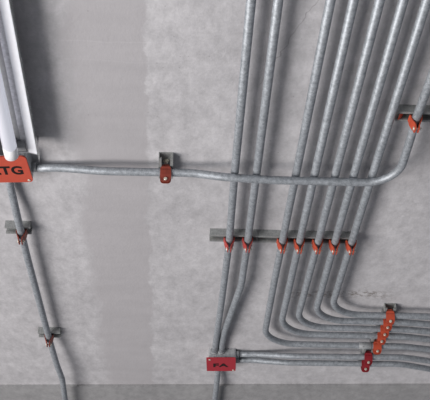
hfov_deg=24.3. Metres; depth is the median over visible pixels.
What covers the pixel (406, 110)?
channel
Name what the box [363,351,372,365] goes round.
clamp
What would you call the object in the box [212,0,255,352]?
conduit
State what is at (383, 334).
clamp
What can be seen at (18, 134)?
light fixture
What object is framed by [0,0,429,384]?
ceiling
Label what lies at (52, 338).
clamp
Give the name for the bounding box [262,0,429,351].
conduit
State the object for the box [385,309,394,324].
clamp
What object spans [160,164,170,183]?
clamp
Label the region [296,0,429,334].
conduit
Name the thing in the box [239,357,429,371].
conduit
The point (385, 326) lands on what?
clamp
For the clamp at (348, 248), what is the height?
0.056 m
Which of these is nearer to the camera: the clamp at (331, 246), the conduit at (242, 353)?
the clamp at (331, 246)
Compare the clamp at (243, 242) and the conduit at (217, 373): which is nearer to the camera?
the clamp at (243, 242)
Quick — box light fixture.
[0,0,39,161]
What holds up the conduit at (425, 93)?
attached to the ceiling
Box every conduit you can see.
[5,182,67,399]
[32,69,429,185]
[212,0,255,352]
[212,371,220,399]
[219,0,282,352]
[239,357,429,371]
[240,351,429,363]
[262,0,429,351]
[279,0,429,341]
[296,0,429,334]
[314,0,429,327]
[331,0,429,319]
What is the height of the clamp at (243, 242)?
0.056 m
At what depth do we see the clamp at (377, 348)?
3.85 m
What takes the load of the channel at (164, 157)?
attached to the ceiling
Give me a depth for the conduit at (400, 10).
2.83 m
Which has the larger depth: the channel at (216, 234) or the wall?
the wall
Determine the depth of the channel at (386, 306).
3.65 m
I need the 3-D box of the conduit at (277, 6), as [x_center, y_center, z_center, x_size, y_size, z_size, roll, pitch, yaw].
[0.110,-0.067,2.903,0.056,0.046,2.501,2,-33,-3]
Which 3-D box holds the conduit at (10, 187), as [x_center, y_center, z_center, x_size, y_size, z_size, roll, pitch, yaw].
[-0.633,0.634,3.971,0.048,0.059,2.585,1,-33,-2]
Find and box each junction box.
[0,153,36,182]
[206,348,238,370]
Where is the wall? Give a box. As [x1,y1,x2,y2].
[0,383,429,399]
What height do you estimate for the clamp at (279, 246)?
0.056 m
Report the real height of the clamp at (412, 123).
0.056 m
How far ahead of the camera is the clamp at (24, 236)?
3.14 m
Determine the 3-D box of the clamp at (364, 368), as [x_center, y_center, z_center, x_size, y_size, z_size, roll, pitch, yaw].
[0.601,0.661,4.005,0.032,0.056,0.036,1,-33,-2]
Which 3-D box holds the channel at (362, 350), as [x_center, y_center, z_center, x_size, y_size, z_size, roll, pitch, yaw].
[0.602,0.617,3.992,0.041,0.025,0.142,1,-33,-2]
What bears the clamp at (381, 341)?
attached to the channel at (386, 306)
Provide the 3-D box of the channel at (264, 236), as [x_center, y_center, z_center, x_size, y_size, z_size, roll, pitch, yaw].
[0.294,0.119,3.217,0.314,0.025,0.041,1,-33,-2]
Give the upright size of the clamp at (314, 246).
0.056 m
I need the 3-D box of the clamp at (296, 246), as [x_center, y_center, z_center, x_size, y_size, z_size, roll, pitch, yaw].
[0.270,0.144,3.199,0.036,0.056,0.032,1,-33,-2]
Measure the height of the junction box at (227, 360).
0.048 m
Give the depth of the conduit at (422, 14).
2.81 m
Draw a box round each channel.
[5,220,31,233]
[38,327,60,337]
[159,152,172,178]
[209,228,257,241]
[257,229,350,243]
[358,349,372,360]
[370,303,395,342]
[395,104,429,121]
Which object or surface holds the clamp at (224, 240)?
attached to the channel at (216, 234)
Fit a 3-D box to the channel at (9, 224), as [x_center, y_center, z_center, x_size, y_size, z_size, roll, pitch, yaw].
[-0.622,0.086,3.166,0.080,0.025,0.041,1,-33,-2]
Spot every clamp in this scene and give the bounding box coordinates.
[16,229,27,244]
[44,334,53,346]
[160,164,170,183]
[223,237,234,251]
[242,237,252,252]
[276,238,287,253]
[293,238,304,253]
[311,239,322,254]
[328,239,339,254]
[345,239,356,254]
[361,360,369,371]
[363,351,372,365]
[372,339,381,354]
[376,332,385,344]
[379,325,388,337]
[382,319,391,330]
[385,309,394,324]
[408,114,422,132]
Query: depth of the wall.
4.33 m
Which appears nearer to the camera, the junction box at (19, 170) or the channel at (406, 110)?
the channel at (406, 110)
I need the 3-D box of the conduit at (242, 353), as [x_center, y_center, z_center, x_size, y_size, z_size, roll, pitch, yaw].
[0.656,0.640,4.004,1.110,0.046,0.152,5,-33,-8]
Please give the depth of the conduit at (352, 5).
2.95 m
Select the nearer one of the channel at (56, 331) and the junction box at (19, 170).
the junction box at (19, 170)

